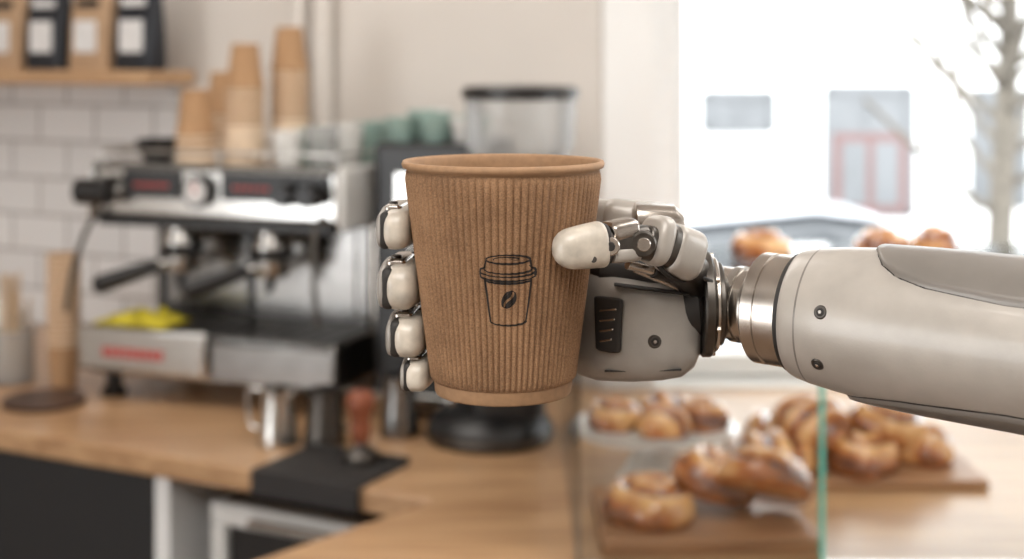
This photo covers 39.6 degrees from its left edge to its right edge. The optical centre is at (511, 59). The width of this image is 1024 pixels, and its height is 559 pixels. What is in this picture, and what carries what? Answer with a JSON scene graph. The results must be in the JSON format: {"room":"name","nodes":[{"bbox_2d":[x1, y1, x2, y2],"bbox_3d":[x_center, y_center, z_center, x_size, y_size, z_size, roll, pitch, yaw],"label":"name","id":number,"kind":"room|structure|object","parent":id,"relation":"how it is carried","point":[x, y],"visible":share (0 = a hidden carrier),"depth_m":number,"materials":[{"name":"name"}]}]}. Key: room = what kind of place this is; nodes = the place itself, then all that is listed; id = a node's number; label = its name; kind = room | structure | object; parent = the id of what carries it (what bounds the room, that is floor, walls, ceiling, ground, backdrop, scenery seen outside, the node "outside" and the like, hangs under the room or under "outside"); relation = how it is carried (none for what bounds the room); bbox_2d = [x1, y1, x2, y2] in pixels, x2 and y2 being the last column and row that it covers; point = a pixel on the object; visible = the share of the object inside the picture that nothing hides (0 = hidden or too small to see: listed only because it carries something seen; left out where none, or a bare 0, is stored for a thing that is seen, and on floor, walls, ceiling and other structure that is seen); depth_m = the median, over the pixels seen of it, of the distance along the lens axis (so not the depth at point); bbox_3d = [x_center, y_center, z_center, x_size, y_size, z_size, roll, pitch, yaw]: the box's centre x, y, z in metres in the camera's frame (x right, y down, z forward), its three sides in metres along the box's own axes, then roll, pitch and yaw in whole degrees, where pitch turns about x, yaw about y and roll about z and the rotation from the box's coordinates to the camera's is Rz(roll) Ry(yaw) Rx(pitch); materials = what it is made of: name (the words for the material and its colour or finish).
{"room":"coffee shop","nodes":[
{"label":"coffee shop","id":0,"kind":"room"},
{"bbox_2d":[29,0,601,388],"bbox_3d":[-1.115,0.170,3.922,3.051,2.900,0.223,0,0,27],"label":"wall","id":1,"kind":"structure","parent":0,"point":[391,58],"depth_m":3.32,"materials":[{"name":"beige paint"}]},
{"bbox_2d":[0,84,178,325],"bbox_3d":[-1.651,0.392,4.061,1.770,0.657,0.016,0,0,27],"label":"tiled wall","id":2,"kind":"structure","parent":1,"relation":"attached to","point":[50,134],"depth_m":3.82,"materials":[{"name":"white tile"}]},
{"bbox_2d":[0,70,194,84],"bbox_3d":[-1.665,0.073,3.960,1.838,0.094,0.175,0,0,27],"label":"wall shelf","id":3,"kind":"object","parent":1,"relation":"attached to","point":[67,77],"visible":1,"depth_m":3.56,"materials":[{"name":"brown wood"}]},
{"bbox_2d":[0,0,28,69],"bbox_3d":[-1.327,-0.097,3.744,0.132,0.245,0.071,0,0,27],"label":"coffee bag","id":4,"kind":"object","parent":3,"relation":"on","point":[13,13],"visible":0.73,"depth_m":3.70,"materials":[{"name":"paper"}]},
{"bbox_2d":[25,0,71,69],"bbox_3d":[-1.193,-0.097,3.676,0.132,0.245,0.071,0,0,27],"label":"coffee bag","id":5,"kind":"object","parent":3,"relation":"on","point":[49,21],"visible":0.82,"depth_m":3.64,"materials":[{"name":"paper"}]},
{"bbox_2d":[69,0,116,69],"bbox_3d":[-1.060,-0.097,3.608,0.132,0.245,0.071,0,0,27],"label":"coffee bag","id":6,"kind":"object","parent":3,"relation":"on","point":[93,22],"visible":0.81,"depth_m":3.57,"materials":[{"name":"paper"}]},
{"bbox_2d":[114,0,166,69],"bbox_3d":[-0.926,-0.097,3.540,0.132,0.245,0.071,0,0,27],"label":"coffee bag","id":7,"kind":"object","parent":3,"relation":"on","point":[140,31],"visible":0.94,"depth_m":3.51,"materials":[{"name":"paper"}]},
{"bbox_2d":[289,0,332,127],"bbox_3d":[-0.488,-0.300,3.444,0.140,1.960,0.056,0,0,27],"label":"pipes","id":8,"kind":"object","parent":1,"relation":"attached to","point":[299,10],"visible":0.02,"depth_m":3.41,"materials":[{"name":"white metal"}]},
{"bbox_2d":[602,0,825,388],"bbox_3d":[1.475,0.170,3.285,2.550,2.900,0.300,0,0,0],"label":"wall window","id":9,"kind":"structure","parent":1,"relation":"in","point":[627,25],"depth_m":3.13,"materials":[{"name":"white paint"}]},
{"bbox_2d":[678,0,683,214],"bbox_3d":[0.385,-0.122,3.250,0.015,1.571,0.030,0,0,0],"label":"bead","id":10,"kind":"object","parent":9,"relation":"attached to","point":[680,2],"visible":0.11,"depth_m":3.23,"materials":[{"name":"white paint"}]},
{"bbox_3d":[-1.500,1.670,1.300,9.000,0.100,9.400,0,0,0],"label":"floor","id":11,"kind":"structure","parent":0,"visible":0},
{"bbox_2d":[211,490,386,558],"bbox_3d":[-0.212,1.215,2.800,0.480,0.790,0.643,0,0,27],"label":"fridge","id":12,"kind":"object","parent":11,"relation":"on","point":[244,525],"visible":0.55,"depth_m":2.60,"materials":[{"name":"metal"}]},
{"bbox_2d":[0,324,1023,558],"bbox_3d":[0.165,1.170,2.564,5.181,0.900,2.196,0,0,13],"label":"countertop","id":13,"kind":"structure","parent":11,"relation":"on","point":[138,474],"depth_m":2.61,"materials":[{"name":"brown wood"}]},
{"bbox_2d":[0,295,26,368],"bbox_3d":[-1.200,0.637,3.360,0.104,0.165,0.104,0,0,0],"label":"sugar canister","id":14,"kind":"object","parent":13,"relation":"on","point":[23,307],"visible":0.19,"depth_m":3.34,"materials":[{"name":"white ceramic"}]},
{"bbox_2d":[0,271,34,385],"bbox_3d":[-1.115,0.599,3.180,0.090,0.242,0.090,0,0,0],"label":"jar","id":15,"kind":"object","parent":13,"relation":"on","point":[12,298],"visible":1,"depth_m":3.18,"materials":[{"name":"glass"}]},
{"bbox_2d":[1,388,86,412],"bbox_3d":[-0.980,0.713,2.980,0.170,0.014,0.170,0,0,0],"label":"serving board","id":16,"kind":"object","parent":13,"relation":"on","point":[44,400],"visible":1,"depth_m":2.95,"materials":[{"name":"brown wood"}]},
{"bbox_2d":[46,251,81,388],"bbox_3d":[-0.985,0.572,3.125,0.076,0.295,0.076,0,0,0],"label":"paper cups","id":17,"kind":"object","parent":13,"relation":"on","point":[62,326],"visible":0.9,"depth_m":3.10,"materials":[{"name":"brown paper"}]},
{"bbox_2d":[63,141,374,396],"bbox_3d":[-0.578,0.456,3.111,0.625,0.529,0.461,0,0,20],"label":"espresso machine","id":18,"kind":"object","parent":13,"relation":"on","point":[271,266],"visible":0.88,"depth_m":2.98,"materials":[{"name":"silver metal"}]},
{"bbox_2d":[94,307,189,328],"bbox_3d":[-0.790,0.548,3.045,0.177,0.028,0.113,0,0,20],"label":"cleaning cloth","id":19,"kind":"object","parent":18,"relation":"on","point":[141,317],"visible":1,"depth_m":3.02,"materials":[{"name":"yellow fabric"}]},
{"bbox_2d":[78,323,211,379],"bbox_3d":[-0.773,0.610,2.986,0.316,0.096,0.030,0,0,20],"label":"drip tray","id":20,"kind":"object","parent":18,"relation":"on","point":[180,354],"depth_m":2.97,"materials":[{"name":"metal"}]},
{"bbox_2d":[135,137,176,159],"bbox_3d":[-0.781,0.197,3.143,0.100,0.045,0.100,0,0,0],"label":"bowl","id":21,"kind":"object","parent":18,"relation":"on","point":[160,143],"visible":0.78,"depth_m":3.11,"materials":[{"name":"ceramic"}]},
{"bbox_2d":[175,89,215,161],"bbox_3d":[-0.689,0.141,3.094,0.088,0.154,0.088,0,0,0],"label":"paper cups","id":22,"kind":"object","parent":18,"relation":"on","point":[195,131],"visible":0.91,"depth_m":3.06,"materials":[{"name":"brown paper"}]},
{"bbox_2d":[209,72,227,156],"bbox_3d":[-0.658,0.123,3.247,0.088,0.192,0.088,0,0,0],"label":"paper cups","id":23,"kind":"object","parent":18,"relation":"on","point":[217,87],"visible":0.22,"depth_m":3.21,"materials":[{"name":"brown paper"}]},
{"bbox_2d":[225,44,264,160],"bbox_3d":[-0.583,0.091,3.103,0.088,0.254,0.088,0,0,0],"label":"paper cups","id":24,"kind":"object","parent":18,"relation":"on","point":[244,107],"visible":0.98,"depth_m":3.07,"materials":[{"name":"brown paper"}]},
{"bbox_2d":[211,341,337,386],"bbox_3d":[-0.484,0.623,2.887,0.288,0.085,0.018,0,0,20],"label":"tray","id":25,"kind":"object","parent":18,"relation":"on","point":[247,363],"depth_m":2.88,"materials":[{"name":"metal"}]},
{"bbox_2d":[271,130,304,164],"bbox_3d":[-0.470,0.184,2.987,0.072,0.070,0.072,0,0,0],"label":"coffee cup","id":26,"kind":"object","parent":18,"relation":"on","point":[284,141],"visible":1,"depth_m":2.96,"materials":[{"name":"white ceramic"}]},
{"bbox_2d":[270,27,308,158],"bbox_3d":[-0.495,0.073,3.167,0.088,0.292,0.088,0,0,0],"label":"paper cups","id":27,"kind":"object","parent":18,"relation":"on","point":[289,89],"visible":0.71,"depth_m":3.13,"materials":[{"name":"brown paper"}]},
{"bbox_2d":[296,128,328,161],"bbox_3d":[-0.430,0.184,3.069,0.072,0.070,0.072,0,0,0],"label":"coffee cup","id":28,"kind":"object","parent":18,"relation":"on","point":[319,135],"visible":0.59,"depth_m":3.04,"materials":[{"name":"white ceramic"}]},
{"bbox_2d":[305,125,338,165],"bbox_3d":[-0.395,0.178,2.960,0.072,0.082,0.072,0,0,0],"label":"coffee cup","id":29,"kind":"object","parent":18,"relation":"on","point":[308,129],"visible":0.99,"depth_m":2.95,"materials":[{"name":"ceramic"}]},
{"bbox_2d":[322,126,331,158],"bbox_3d":[-0.386,0.184,3.159,0.072,0.070,0.072,0,0,0],"label":"coffee cup","id":30,"kind":"object","parent":18,"relation":"on","point":[328,151],"visible":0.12,"depth_m":3.13,"materials":[{"name":"white ceramic"}]},
{"bbox_2d":[330,123,363,162],"bbox_3d":[-0.352,0.178,3.035,0.072,0.082,0.072,0,0,0],"label":"coffee cup","id":31,"kind":"object","parent":18,"relation":"on","point":[350,135],"visible":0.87,"depth_m":3.01,"materials":[{"name":"white ceramic"}]},
{"bbox_2d":[352,122,384,160],"bbox_3d":[-0.315,0.178,3.123,0.072,0.082,0.072,0,0,0],"label":"coffee cup","id":32,"kind":"object","parent":18,"relation":"on","point":[373,132],"visible":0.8,"depth_m":3.09,"materials":[{"name":"teal ceramic"}]},
{"bbox_2d":[369,120,389,141],"bbox_3d":[-0.286,0.178,3.202,0.072,0.082,0.072,0,0,0],"label":"coffee cup","id":33,"kind":"object","parent":18,"relation":"on","point":[386,134],"visible":0.11,"depth_m":3.17,"materials":[{"name":"teal ceramic"}]},
{"bbox_2d":[245,383,301,449],"bbox_3d":[-0.445,0.664,2.663,0.089,0.111,0.089,0,0,-25],"label":"milk pitcher","id":34,"kind":"object","parent":13,"relation":"on","point":[278,427],"visible":1,"depth_m":2.63,"materials":[{"name":"metal"}]},
{"bbox_2d":[300,384,357,446],"bbox_3d":[-0.342,0.665,2.662,0.091,0.109,0.088,0,0,24],"label":"milk pitcher","id":35,"kind":"object","parent":13,"relation":"on","point":[324,424],"visible":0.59,"depth_m":2.63,"materials":[{"name":"metal"}]},
{"bbox_2d":[251,442,409,512],"bbox_3d":[-0.318,0.732,2.501,0.220,0.053,0.172,0,0,27],"label":"mat","id":36,"kind":"object","parent":13,"relation":"on","point":[314,474],"visible":0.97,"depth_m":2.45,"materials":[{"name":"black rubber"}]},
{"bbox_2d":[342,389,379,466],"bbox_3d":[-0.268,0.648,2.520,0.067,0.126,0.067,0,0,0],"label":"coffee tamper","id":37,"kind":"object","parent":36,"relation":"on","point":[360,403],"visible":1,"depth_m":2.50,"materials":[{"name":"wood"}]},
{"bbox_2d":[380,370,419,439],"bbox_3d":[-0.216,0.661,2.738,0.089,0.118,0.089,0,0,35],"label":"milk pitcher","id":38,"kind":"object","parent":13,"relation":"on","point":[399,419],"visible":0.87,"depth_m":2.70,"materials":[{"name":"metal"}]},
{"bbox_2d":[370,138,512,408],"bbox_3d":[-0.151,0.445,2.982,0.215,0.550,0.330,0,0,20],"label":"boiler","id":39,"kind":"object","parent":13,"relation":"on","point":[389,156],"visible":0.17,"depth_m":2.92,"materials":[{"name":"black metal"}]},
{"bbox_2d":[385,117,417,141],"bbox_3d":[-0.230,0.144,2.963,0.068,0.050,0.068,0,0,0],"label":"coffee cup","id":40,"kind":"object","parent":39,"relation":"on","point":[400,129],"visible":1,"depth_m":2.94,"materials":[{"name":"teal ceramic"}]},
{"bbox_2d":[408,244,413,250],"bbox_3d":[-0.194,0.379,2.869,0.018,0.063,0.055,0,0,20],"label":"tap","id":41,"kind":"object","parent":39,"relation":"on","point":[410,248],"depth_m":2.84,"materials":[{"name":"metal"}]},
{"bbox_2d":[370,384,455,408],"bbox_3d":[-0.196,0.677,2.860,0.175,0.025,0.070,0,0,20],"label":"drip tray","id":42,"kind":"object","parent":39,"relation":"on","point":[428,398],"depth_m":2.82,"materials":[{"name":"metal"}]},
{"bbox_2d":[407,110,438,139],"bbox_3d":[-0.190,0.139,3.045,0.068,0.062,0.068,0,0,0],"label":"coffee cup","id":43,"kind":"object","parent":39,"relation":"on","point":[411,113],"visible":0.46,"depth_m":3.02,"materials":[{"name":"teal ceramic"}]},
{"bbox_2d":[418,111,450,142],"bbox_3d":[-0.160,0.139,2.938,0.068,0.062,0.068,0,0,0],"label":"coffee cup","id":44,"kind":"object","parent":39,"relation":"on","point":[434,125],"visible":1,"depth_m":2.91,"materials":[{"name":"teal ceramic"}]},
{"bbox_2d":[422,108,452,115],"bbox_3d":[-0.163,0.139,3.120,0.068,0.062,0.068,0,0,0],"label":"coffee cup","id":45,"kind":"object","parent":39,"relation":"on","point":[439,109],"visible":0.17,"depth_m":3.10,"materials":[{"name":"white ceramic"}]},
{"bbox_2d":[447,116,464,139],"bbox_3d":[-0.115,0.144,3.017,0.068,0.050,0.068,0,0,0],"label":"coffee cup","id":46,"kind":"object","parent":39,"relation":"on","point":[449,134],"visible":0.26,"depth_m":3.00,"materials":[{"name":"teal ceramic"}]},
{"bbox_2d":[449,117,465,142],"bbox_3d":[-0.095,0.144,2.925,0.068,0.050,0.068,0,0,0],"label":"coffee cup","id":47,"kind":"object","parent":39,"relation":"on","point":[457,124],"visible":0.58,"depth_m":2.90,"materials":[{"name":"white ceramic"}]},
{"bbox_2d":[460,114,491,137],"bbox_3d":[-0.078,0.144,3.089,0.068,0.050,0.068,0,0,0],"label":"coffee cup","id":48,"kind":"object","parent":39,"relation":"on","point":[486,118],"visible":0.29,"depth_m":3.07,"materials":[{"name":"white ceramic"}]},
{"bbox_2d":[426,85,578,454],"bbox_3d":[-0.018,0.384,2.693,0.294,0.673,0.279,0,0,0],"label":"coffee grinder","id":49,"kind":"object","parent":13,"relation":"on","point":[456,427],"visible":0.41,"depth_m":2.64,"materials":[{"name":"black plastic"}]},
{"bbox_2d":[580,405,738,478],"bbox_3d":[0.245,0.673,2.440,0.284,0.094,0.284,0,0,0],"label":"cake stand","id":50,"kind":"object","parent":13,"relation":"on","point":[647,455],"visible":0.38,"depth_m":2.38,"materials":[{"name":"white ceramic"}]},
{"bbox_2d":[585,397,641,432],"bbox_3d":[0.177,0.604,2.439,0.101,0.049,0.094,0,0,0],"label":"pastry","id":51,"kind":"object","parent":50,"relation":"on","point":[605,414],"visible":0.97,"depth_m":2.41,"materials":[{"name":"brown food"}]},
{"bbox_2d":[637,389,685,408],"bbox_3d":[0.267,0.604,2.496,0.094,0.049,0.090,0,0,-9],"label":"pastry","id":52,"kind":"object","parent":50,"relation":"on","point":[660,396],"visible":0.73,"depth_m":2.48,"materials":[{"name":"brown food"}]},
{"bbox_2d":[636,403,691,439],"bbox_3d":[0.255,0.604,2.393,0.094,0.049,0.101,0,0,27],"label":"pastry","id":53,"kind":"object","parent":50,"relation":"on","point":[655,421],"visible":1,"depth_m":2.36,"materials":[{"name":"brown food"}]},
{"bbox_2d":[678,396,729,433],"bbox_3d":[0.325,0.604,2.444,0.094,0.049,0.099,0,0,-36],"label":"pastry","id":54,"kind":"object","parent":50,"relation":"on","point":[706,415],"visible":0.9,"depth_m":2.41,"materials":[{"name":"brown food"}]},
{"bbox_2d":[592,487,818,552],"bbox_3d":[0.290,0.709,2.200,0.320,0.022,0.260,0,0,0],"label":"board","id":55,"kind":"object","parent":13,"relation":"on","point":[762,527],"depth_m":2.10,"materials":[{"name":"brown wood"}]},
{"bbox_2d":[601,472,695,532],"bbox_3d":[0.209,0.665,2.163,0.145,0.063,0.141,0,0,-23],"label":"cinnamon roll","id":56,"kind":"object","parent":55,"relation":"on","point":[653,502],"visible":1,"depth_m":2.12,"materials":[{"name":"brown food"}]},
{"bbox_2d":[670,445,754,508],"bbox_3d":[0.312,0.651,2.220,0.133,0.088,0.137,0,0,21],"label":"cinnamon roll","id":57,"kind":"object","parent":55,"relation":"on","point":[695,470],"visible":0.63,"depth_m":2.18,"materials":[{"name":"brown food"}]},
{"bbox_2d":[716,446,813,506],"bbox_3d":[0.384,0.638,2.163,0.148,0.109,0.140,0,0,7],"label":"pastry","id":58,"kind":"object","parent":55,"relation":"on","point":[771,476],"visible":1,"depth_m":2.13,"materials":[{"name":"brown food"}]},
{"bbox_2d":[559,245,1023,558],"bbox_3d":[0.821,0.539,2.417,1.458,0.362,0.766,0,0,0],"label":"glass display case","id":59,"kind":"object","parent":13,"relation":"on","point":[569,406],"visible":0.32,"depth_m":2.20,"materials":[{"name":"clear glass"}]},
{"bbox_2d":[730,228,791,258],"bbox_3d":[0.454,0.333,2.601,0.113,0.049,0.104,0,0,0],"label":"pastry","id":60,"kind":"object","parent":59,"relation":"on","point":[753,243],"visible":1,"depth_m":2.57,"materials":[{"name":"brown food"}]},
{"bbox_2d":[853,227,911,246],"bbox_3d":[0.687,0.333,2.617,0.102,0.049,0.113,0,0,-7],"label":"pastry","id":61,"kind":"object","parent":59,"relation":"on","point":[873,236],"visible":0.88,"depth_m":2.59,"materials":[{"name":"brown food"}]},
{"bbox_2d":[911,225,957,248],"bbox_3d":[0.792,0.333,2.662,0.087,0.049,0.078,0,0,-15],"label":"pastry","id":62,"kind":"object","parent":59,"relation":"on","point":[928,235],"visible":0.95,"depth_m":2.63,"materials":[{"name":"brown food"}]},
{"bbox_2d":[724,435,988,488],"bbox_3d":[0.598,0.712,2.525,0.405,0.016,0.290,0,0,0],"label":"serving board","id":63,"kind":"object","parent":13,"relation":"on","point":[960,475],"visible":0.33,"depth_m":2.38,"materials":[{"name":"brown wood"}]},
{"bbox_2d":[742,409,771,436],"bbox_3d":[0.488,0.670,2.588,0.146,0.063,0.124,0,0,31],"label":"pastry","id":64,"kind":"object","parent":63,"relation":"on","point":[759,422],"visible":0.19,"depth_m":2.58,"materials":[{"name":"brown food"}]},
{"bbox_2d":[733,428,818,474],"bbox_3d":[0.464,0.670,2.448,0.158,0.063,0.129,0,0,0],"label":"pastry","id":65,"kind":"object","parent":63,"relation":"on","point":[776,439],"visible":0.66,"depth_m":2.42,"materials":[{"name":"brown food"}]},
{"bbox_2d":[770,394,852,451],"bbox_3d":[0.518,0.629,2.487,0.151,0.077,0.134,0,0,35],"label":"pastry","id":66,"kind":"object","parent":65,"relation":"on","point":[797,416],"visible":0.88,"depth_m":2.45,"materials":[{"name":"brown food"}]},
{"bbox_2d":[844,407,852,412],"bbox_3d":[0.633,0.670,2.596,0.150,0.063,0.126,0,0,-43],"label":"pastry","id":67,"kind":"object","parent":63,"relation":"on","point":[847,409],"visible":0.07,"depth_m":2.61,"materials":[{"name":"brown food"}]},
{"bbox_2d":[825,429,900,479],"bbox_3d":[0.601,0.670,2.445,0.130,0.063,0.156,0,0,16],"label":"pastry","id":68,"kind":"object","parent":63,"relation":"on","point":[868,456],"visible":0.85,"depth_m":2.40,"materials":[{"name":"brown food"}]},
{"bbox_2d":[899,423,954,468],"bbox_3d":[0.719,0.670,2.501,0.108,0.063,0.128,0,0,3],"label":"pastry","id":69,"kind":"object","parent":63,"relation":"on","point":[933,449],"visible":0.57,"depth_m":2.45,"materials":[{"name":"brown food"}]},
{"bbox_2d":[849,402,926,449],"bbox_3d":[0.658,0.634,2.503,0.141,0.083,0.116,0,0,-5],"label":"pastry","id":70,"kind":"object","parent":69,"relation":"on","point":[901,428],"visible":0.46,"depth_m":2.46,"materials":[{"name":"brown food"}]},
{"bbox_2d":[376,198,1023,435],"bbox_3d":[0.308,0.842,0.482,0.784,1.555,0.298,0,0,44],"label":"robot arm","id":71,"kind":"object","parent":11,"relation":"on","point":[930,332],"visible":0.74,"depth_m":0.60,"materials":[{"name":"metal"}]},
{"bbox_2d":[401,154,604,406],"bbox_3d":[-0.004,0.097,0.640,0.091,0.104,0.091,0,0,-8],"label":"cup","id":72,"kind":"object","parent":71,"relation":"attached to","point":[503,320],"visible":0.97,"depth_m":0.61,"materials":[{"name":"brown paper"}]},
{"bbox_2d":[594,296,622,352],"bbox_3d":[0.043,0.119,0.642,0.015,0.025,0.003,0,0,36],"label":"vent","id":73,"kind":"object","parent":71,"relation":"attached to","point":[608,310],"depth_m":0.64,"materials":[{"name":"black plastic"}]},
{"label":"outside","id":74,"kind":"structure","parent":0,"visible":0},
{"bbox_3d":[9.000,2.670,21.800,42.000,0.100,36.400,0,0,0],"label":"ground","id":75,"kind":"structure","parent":74,"visible":0},
{"bbox_2d":[684,195,888,347],"bbox_3d":[2.300,1.880,11.500,4.000,1.480,1.800,0,0,-3],"label":"parked car","id":76,"kind":"object","parent":75,"relation":"on","point":[803,221],"visible":0.11,"depth_m":10.93,"materials":[{"name":"paint"}]},
{"bbox_2d":[684,0,1023,244],"bbox_3d":[9.000,-2.380,16.200,34.000,10.000,0.600,0,0,0],"label":"facade","id":77,"kind":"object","parent":75,"relation":"on","point":[775,91],"visible":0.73,"depth_m":16.00,"materials":[{"name":"white paint"}]},
{"bbox_2d":[864,0,1023,244],"bbox_3d":[3.256,0.474,8.786,2.112,4.296,2.114,0,0,14],"label":"street tree","id":78,"kind":"object","parent":75,"relation":"on","point":[1005,137],"visible":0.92,"depth_m":8.95,"materials":[{"name":"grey plant"}]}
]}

